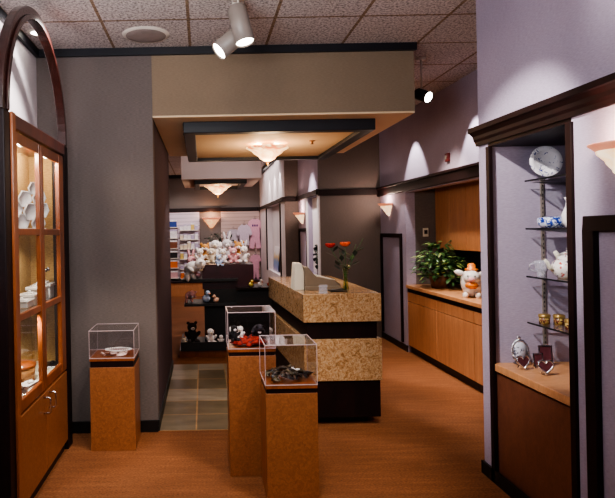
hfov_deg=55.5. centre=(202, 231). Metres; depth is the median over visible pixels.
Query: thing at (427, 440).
floor
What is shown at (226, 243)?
rabbit
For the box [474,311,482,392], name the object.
base cabinet
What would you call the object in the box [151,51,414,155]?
soffit
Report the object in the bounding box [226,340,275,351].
tray
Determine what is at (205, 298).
duck
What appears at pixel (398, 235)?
trim
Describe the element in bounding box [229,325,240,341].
plush dog
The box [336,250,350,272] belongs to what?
flower
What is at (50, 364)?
tray
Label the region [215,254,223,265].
plush bear
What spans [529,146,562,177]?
plate
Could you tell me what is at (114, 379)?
pedestal
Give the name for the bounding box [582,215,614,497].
trim
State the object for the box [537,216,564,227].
dish
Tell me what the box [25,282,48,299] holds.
box
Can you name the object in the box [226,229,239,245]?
t-shirt
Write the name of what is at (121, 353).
seashell
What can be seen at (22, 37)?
trim
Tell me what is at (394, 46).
trim
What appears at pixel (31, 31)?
recessed light
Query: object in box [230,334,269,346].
jewelry
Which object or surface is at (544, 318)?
tin
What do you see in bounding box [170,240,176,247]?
gift box
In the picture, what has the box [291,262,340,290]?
cash register
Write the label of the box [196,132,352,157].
soffit panel
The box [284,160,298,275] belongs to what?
wall pier
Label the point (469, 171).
trim
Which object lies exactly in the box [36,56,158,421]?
wall
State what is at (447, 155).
fire alarm
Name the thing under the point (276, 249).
poster
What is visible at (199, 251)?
plush bear
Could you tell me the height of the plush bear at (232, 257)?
0.224 m
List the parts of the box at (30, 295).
lid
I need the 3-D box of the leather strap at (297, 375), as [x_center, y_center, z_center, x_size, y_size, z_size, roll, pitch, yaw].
[0.600,0.867,3.438,0.082,0.035,0.053,-1,0,3]
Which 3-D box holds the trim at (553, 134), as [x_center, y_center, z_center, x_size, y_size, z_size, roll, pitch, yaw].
[2.119,-0.576,3.175,0.660,0.070,0.810,-1,0,0]
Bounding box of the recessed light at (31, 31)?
[26,29,48,36]
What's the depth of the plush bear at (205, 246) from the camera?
7.87 m
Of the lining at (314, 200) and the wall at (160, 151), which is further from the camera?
the lining at (314, 200)
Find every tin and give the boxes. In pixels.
[538,313,550,324]
[553,314,565,324]
[564,318,568,329]
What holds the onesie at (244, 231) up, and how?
hanging from the wall at (180, 196)
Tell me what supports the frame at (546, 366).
on the cabinet at (533, 406)
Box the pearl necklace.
[105,347,131,351]
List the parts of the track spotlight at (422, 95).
stem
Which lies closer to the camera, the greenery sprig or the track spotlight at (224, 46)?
the track spotlight at (224, 46)
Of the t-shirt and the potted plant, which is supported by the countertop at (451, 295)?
the potted plant
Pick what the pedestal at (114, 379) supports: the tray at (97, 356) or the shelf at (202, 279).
the tray at (97, 356)
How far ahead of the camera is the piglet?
7.51 m
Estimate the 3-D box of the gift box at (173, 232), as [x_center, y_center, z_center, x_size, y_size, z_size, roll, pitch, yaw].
[-0.779,0.045,14.620,0.226,0.220,0.086,-1,0,0]
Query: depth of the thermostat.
7.34 m
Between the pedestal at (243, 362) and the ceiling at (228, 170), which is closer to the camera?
the pedestal at (243, 362)
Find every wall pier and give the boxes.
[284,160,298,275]
[317,133,382,336]
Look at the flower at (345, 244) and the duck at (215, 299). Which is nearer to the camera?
the flower at (345, 244)
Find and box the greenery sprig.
[204,233,234,242]
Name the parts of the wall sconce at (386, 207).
lamp shade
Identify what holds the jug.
on the glass shelf at (564, 229)
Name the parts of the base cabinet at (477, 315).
drawer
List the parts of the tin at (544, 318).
lid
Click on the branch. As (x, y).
(315, 248)
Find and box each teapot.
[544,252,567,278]
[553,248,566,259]
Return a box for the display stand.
[180,262,271,356]
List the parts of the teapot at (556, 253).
spout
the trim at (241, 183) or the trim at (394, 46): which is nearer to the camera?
the trim at (394, 46)
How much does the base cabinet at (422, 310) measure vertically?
0.780 m
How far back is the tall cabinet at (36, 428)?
3.63 m
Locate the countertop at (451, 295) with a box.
[406,284,481,312]
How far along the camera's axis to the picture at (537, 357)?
3.42 m
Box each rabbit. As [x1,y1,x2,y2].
[187,249,201,277]
[219,231,236,260]
[236,240,249,262]
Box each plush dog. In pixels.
[205,248,215,263]
[205,328,216,341]
[208,240,221,259]
[217,335,223,341]
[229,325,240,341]
[237,326,244,337]
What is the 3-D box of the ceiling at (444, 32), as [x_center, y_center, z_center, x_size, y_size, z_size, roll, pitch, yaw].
[0.170,-1.544,6.200,6.400,0.100,17.600,-1,0,0]
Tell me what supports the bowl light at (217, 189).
attached to the ceiling at (228, 170)
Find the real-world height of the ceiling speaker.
0.016 m
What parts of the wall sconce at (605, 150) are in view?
lamp shade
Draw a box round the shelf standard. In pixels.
[540,183,546,344]
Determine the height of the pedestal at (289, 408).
0.928 m
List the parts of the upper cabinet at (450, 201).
door, door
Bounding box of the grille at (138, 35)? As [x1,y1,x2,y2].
[126,29,165,42]
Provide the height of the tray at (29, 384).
0.032 m
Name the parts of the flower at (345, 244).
stem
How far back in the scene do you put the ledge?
14.28 m
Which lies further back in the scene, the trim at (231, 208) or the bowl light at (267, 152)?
the trim at (231, 208)
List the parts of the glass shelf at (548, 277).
pane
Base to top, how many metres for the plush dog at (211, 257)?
0.211 m
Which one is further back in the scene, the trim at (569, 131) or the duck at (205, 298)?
the duck at (205, 298)
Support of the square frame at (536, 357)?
on the cabinet at (533, 406)
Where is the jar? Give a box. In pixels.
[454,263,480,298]
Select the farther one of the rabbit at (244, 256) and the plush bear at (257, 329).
the rabbit at (244, 256)
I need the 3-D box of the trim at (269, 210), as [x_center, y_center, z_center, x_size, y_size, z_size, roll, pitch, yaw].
[1.561,0.148,12.072,0.115,1.395,2.235,-1,0,0]
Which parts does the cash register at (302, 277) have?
cash drawer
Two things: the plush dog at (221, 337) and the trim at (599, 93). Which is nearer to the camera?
the trim at (599, 93)
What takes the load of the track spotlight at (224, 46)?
attached to the ceiling at (444, 32)
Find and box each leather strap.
[272,375,281,381]
[278,370,286,377]
[280,372,294,379]
[284,369,295,374]
[295,373,308,378]
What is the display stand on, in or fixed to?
on the floor
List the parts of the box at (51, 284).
lid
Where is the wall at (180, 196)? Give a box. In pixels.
[169,179,260,279]
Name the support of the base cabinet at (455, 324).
on the floor
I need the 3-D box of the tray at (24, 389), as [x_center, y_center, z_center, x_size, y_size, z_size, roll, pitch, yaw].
[-1.102,0.950,3.420,0.100,0.032,0.160,-1,0,-17]
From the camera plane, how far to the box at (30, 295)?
3.75 m
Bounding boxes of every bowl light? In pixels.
[204,184,230,195]
[246,143,288,164]
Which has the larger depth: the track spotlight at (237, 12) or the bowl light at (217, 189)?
the bowl light at (217, 189)
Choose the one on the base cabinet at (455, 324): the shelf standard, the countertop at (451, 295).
the countertop at (451, 295)
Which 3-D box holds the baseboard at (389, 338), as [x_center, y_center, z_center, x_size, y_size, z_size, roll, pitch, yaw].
[2.642,1.510,7.880,0.015,0.080,1.040,-1,0,0]
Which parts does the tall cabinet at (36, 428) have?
panel, glazed door, door, panel, head rail, handle, handle, glazed door, door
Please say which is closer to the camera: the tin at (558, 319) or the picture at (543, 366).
the picture at (543, 366)
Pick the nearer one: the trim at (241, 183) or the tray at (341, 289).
the tray at (341, 289)
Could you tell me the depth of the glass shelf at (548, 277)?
3.36 m
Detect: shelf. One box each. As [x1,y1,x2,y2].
[20,297,54,312]
[183,277,237,281]
[184,299,236,306]
[236,283,268,289]
[525,174,565,184]
[525,227,566,232]
[526,275,567,282]
[527,321,568,334]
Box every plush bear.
[184,259,207,281]
[185,321,200,341]
[194,247,205,259]
[200,243,208,260]
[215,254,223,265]
[219,248,227,263]
[227,247,239,263]
[234,241,243,259]
[251,324,265,337]
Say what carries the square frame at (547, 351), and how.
on the cabinet at (533, 406)
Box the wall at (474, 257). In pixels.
[456,250,480,283]
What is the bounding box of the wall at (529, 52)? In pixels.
[476,0,614,497]
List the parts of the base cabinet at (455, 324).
drawer, door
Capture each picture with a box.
[514,342,527,356]
[518,357,528,366]
[534,354,541,364]
[539,362,551,371]
[540,347,551,359]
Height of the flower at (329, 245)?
0.396 m
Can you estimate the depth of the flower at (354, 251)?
4.83 m
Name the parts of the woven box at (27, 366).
lid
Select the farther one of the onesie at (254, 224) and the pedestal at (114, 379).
the onesie at (254, 224)
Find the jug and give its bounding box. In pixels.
[561,197,566,227]
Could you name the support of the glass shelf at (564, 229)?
attached to the shelf standard
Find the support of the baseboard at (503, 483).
attached to the wall at (529, 52)
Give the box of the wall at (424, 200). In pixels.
[414,189,460,284]
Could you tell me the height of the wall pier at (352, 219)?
3.090 m
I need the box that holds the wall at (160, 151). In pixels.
[154,122,171,413]
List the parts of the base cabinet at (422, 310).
drawer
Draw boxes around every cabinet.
[0,6,72,497]
[408,292,440,368]
[435,183,466,250]
[436,300,478,390]
[466,180,480,251]
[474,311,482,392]
[495,361,571,497]
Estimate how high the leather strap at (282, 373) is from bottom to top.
0.035 m
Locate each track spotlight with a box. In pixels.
[212,1,243,59]
[227,0,254,47]
[415,57,433,102]
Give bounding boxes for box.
[20,290,36,304]
[20,297,34,308]
[21,360,36,382]
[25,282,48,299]
[35,279,54,298]
[170,220,176,226]
[170,229,176,237]
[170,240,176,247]
[170,251,176,257]
[170,260,177,267]
[171,271,177,277]
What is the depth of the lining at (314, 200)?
9.17 m
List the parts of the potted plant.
pot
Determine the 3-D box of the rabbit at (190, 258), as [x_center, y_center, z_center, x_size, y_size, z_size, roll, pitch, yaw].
[-0.140,0.422,7.740,0.240,0.402,0.224,-1,0,-29]
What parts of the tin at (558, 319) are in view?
lid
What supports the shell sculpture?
on the tall cabinet at (36, 428)
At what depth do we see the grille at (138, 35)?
4.25 m
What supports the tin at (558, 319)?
on the glass shelf at (558, 328)
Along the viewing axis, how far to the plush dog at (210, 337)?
7.38 m
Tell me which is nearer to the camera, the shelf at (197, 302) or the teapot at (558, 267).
the teapot at (558, 267)
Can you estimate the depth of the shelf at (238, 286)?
7.49 m
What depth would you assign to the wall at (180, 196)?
14.80 m
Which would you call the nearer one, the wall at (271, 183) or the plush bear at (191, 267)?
the plush bear at (191, 267)
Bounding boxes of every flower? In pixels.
[325,243,346,288]
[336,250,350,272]
[338,242,350,288]
[343,239,363,288]
[346,245,360,273]
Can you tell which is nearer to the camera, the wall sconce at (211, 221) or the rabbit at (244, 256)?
the rabbit at (244, 256)
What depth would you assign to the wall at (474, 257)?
6.99 m
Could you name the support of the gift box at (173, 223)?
on the shelf
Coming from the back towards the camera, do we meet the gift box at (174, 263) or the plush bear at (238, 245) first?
the gift box at (174, 263)
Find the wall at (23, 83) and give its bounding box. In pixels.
[0,21,36,127]
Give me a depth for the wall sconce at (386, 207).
7.93 m
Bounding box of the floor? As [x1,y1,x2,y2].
[34,296,510,497]
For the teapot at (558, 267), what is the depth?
3.28 m
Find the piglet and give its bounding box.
[185,290,196,302]
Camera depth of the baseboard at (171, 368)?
5.31 m
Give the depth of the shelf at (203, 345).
7.24 m
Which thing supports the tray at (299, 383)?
on the pedestal at (289, 408)
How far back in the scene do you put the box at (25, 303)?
3.62 m
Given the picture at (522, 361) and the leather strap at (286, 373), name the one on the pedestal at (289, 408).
the leather strap at (286, 373)
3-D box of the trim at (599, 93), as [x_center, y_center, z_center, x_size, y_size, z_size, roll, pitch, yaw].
[1.756,-0.611,0.555,0.065,0.115,6.310,-1,0,0]
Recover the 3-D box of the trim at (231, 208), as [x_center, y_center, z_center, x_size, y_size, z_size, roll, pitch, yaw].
[-0.766,-0.555,14.775,4.490,0.100,0.050,-1,0,0]
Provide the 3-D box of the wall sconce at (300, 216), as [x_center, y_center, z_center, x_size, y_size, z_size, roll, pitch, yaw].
[1.641,-0.238,9.850,0.170,0.187,0.341,-1,0,0]
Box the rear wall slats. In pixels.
[170,212,199,278]
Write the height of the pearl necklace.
0.015 m
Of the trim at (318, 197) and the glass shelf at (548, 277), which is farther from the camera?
the trim at (318, 197)
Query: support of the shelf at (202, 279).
attached to the display stand
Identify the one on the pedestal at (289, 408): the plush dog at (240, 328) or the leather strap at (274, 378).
the leather strap at (274, 378)
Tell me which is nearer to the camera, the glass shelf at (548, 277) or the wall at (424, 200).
the glass shelf at (548, 277)
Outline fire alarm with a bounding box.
[445,153,449,161]
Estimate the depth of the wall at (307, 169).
9.36 m
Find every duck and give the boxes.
[202,291,209,301]
[212,295,218,302]
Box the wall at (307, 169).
[298,160,317,273]
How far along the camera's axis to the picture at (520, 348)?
3.49 m
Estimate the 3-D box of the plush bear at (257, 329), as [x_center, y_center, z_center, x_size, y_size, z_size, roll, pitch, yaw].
[0.376,0.680,3.886,0.100,0.114,0.121,-1,0,-11]
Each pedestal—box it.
[88,323,140,450]
[225,305,275,476]
[259,334,318,497]
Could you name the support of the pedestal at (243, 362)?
on the floor
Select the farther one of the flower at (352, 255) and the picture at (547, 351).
the flower at (352, 255)
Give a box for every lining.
[272,206,279,271]
[312,197,317,272]
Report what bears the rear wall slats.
attached to the wall at (180, 196)
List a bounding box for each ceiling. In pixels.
[0,0,476,174]
[181,156,261,187]
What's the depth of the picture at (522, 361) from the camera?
3.38 m
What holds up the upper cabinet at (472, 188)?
attached to the wall at (424, 200)
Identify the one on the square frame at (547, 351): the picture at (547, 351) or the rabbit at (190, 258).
the picture at (547, 351)
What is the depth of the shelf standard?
3.57 m
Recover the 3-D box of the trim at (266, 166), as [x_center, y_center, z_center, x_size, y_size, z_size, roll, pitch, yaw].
[-0.663,-1.433,11.600,4.730,0.090,6.400,-1,0,0]
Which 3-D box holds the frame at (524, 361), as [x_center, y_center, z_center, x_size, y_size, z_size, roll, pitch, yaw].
[1.899,0.774,3.383,0.072,0.086,0.072,-1,0,37]
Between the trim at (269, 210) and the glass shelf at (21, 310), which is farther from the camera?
the trim at (269, 210)
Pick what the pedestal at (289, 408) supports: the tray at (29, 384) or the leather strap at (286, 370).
the leather strap at (286, 370)
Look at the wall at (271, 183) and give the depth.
12.37 m
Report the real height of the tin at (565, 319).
0.060 m
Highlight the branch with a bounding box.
[313,245,317,274]
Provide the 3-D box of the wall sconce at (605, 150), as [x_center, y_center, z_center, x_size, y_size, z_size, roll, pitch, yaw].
[1.729,-0.306,2.430,0.132,0.144,0.264,-1,0,0]
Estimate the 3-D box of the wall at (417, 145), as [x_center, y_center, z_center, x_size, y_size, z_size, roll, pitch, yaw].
[2.681,0.004,6.050,0.120,3.090,4.700,-1,0,0]
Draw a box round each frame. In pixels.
[511,336,529,364]
[516,355,529,369]
[532,353,543,367]
[537,345,552,360]
[537,360,554,374]
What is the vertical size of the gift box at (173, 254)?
0.180 m
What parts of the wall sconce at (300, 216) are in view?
lamp shade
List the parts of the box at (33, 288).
lid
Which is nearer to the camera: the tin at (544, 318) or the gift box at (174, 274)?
the tin at (544, 318)
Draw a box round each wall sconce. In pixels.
[202,217,220,227]
[293,212,304,223]
[378,203,392,215]
[587,140,614,173]
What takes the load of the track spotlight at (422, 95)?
attached to the ceiling at (444, 32)
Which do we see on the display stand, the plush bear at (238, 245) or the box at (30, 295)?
the plush bear at (238, 245)
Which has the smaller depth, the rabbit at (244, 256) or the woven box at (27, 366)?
the woven box at (27, 366)
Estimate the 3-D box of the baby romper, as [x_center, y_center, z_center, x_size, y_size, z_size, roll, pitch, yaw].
[1.357,0.863,14.716,0.298,0.688,0.072,-1,0,0]
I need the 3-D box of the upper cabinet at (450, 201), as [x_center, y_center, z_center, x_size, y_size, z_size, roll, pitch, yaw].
[3.126,-0.220,6.928,0.260,0.860,0.855,-1,0,0]
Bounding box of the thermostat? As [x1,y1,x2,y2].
[423,228,428,236]
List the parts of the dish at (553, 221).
lid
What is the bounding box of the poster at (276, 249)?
[273,246,279,271]
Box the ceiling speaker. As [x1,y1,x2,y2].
[122,26,169,42]
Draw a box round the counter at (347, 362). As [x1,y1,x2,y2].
[268,276,382,421]
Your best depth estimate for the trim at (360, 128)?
4.80 m
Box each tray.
[22,380,38,388]
[22,386,27,395]
[47,360,58,367]
[89,349,138,361]
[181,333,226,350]
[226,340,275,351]
[260,372,316,388]
[328,288,346,291]
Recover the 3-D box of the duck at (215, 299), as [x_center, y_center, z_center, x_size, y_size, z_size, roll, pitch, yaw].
[0.164,0.871,7.457,0.132,0.110,0.064,-1,0,-44]
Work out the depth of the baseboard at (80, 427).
4.58 m
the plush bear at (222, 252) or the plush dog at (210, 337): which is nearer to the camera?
the plush dog at (210, 337)
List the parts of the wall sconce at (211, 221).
lamp shade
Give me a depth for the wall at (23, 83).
4.27 m
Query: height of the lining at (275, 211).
1.395 m
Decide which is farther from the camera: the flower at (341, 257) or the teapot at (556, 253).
the flower at (341, 257)
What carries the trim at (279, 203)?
attached to the wall at (271, 183)
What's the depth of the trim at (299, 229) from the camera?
10.15 m
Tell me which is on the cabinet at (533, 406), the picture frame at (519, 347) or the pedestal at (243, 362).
the picture frame at (519, 347)
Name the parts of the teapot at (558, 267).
spout, lid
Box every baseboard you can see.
[72,420,157,433]
[158,360,172,430]
[382,332,407,351]
[481,460,529,497]
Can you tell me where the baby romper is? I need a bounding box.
[250,252,260,278]
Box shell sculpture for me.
[18,182,48,228]
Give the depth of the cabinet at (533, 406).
3.18 m
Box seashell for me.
[117,351,126,355]
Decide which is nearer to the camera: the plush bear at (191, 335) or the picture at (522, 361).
the picture at (522, 361)
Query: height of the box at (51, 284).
0.142 m
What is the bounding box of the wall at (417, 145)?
[379,69,478,351]
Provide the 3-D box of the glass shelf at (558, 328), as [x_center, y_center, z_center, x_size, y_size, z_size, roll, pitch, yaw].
[2.230,0.577,3.169,0.443,0.051,0.738,-1,0,0]
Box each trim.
[0,7,38,56]
[36,42,416,57]
[169,161,274,178]
[169,207,259,212]
[183,118,374,161]
[194,179,246,189]
[258,189,319,209]
[265,203,281,276]
[267,208,272,268]
[298,228,306,266]
[306,195,320,275]
[318,188,377,195]
[376,162,478,196]
[380,233,403,341]
[468,72,614,146]
[485,122,580,497]
[488,118,570,146]
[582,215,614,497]
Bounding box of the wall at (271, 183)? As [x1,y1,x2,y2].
[259,160,285,283]
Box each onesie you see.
[236,221,251,244]
[248,216,260,248]
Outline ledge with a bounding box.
[171,278,262,295]
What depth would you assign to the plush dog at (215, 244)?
7.87 m
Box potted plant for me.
[409,240,468,288]
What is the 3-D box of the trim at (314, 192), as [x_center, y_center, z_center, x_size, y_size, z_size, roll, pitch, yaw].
[1.574,-0.593,11.575,0.300,0.085,6.350,-1,0,0]
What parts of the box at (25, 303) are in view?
lid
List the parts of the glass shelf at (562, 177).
pane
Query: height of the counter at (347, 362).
1.075 m
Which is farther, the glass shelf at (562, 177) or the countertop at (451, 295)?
the countertop at (451, 295)

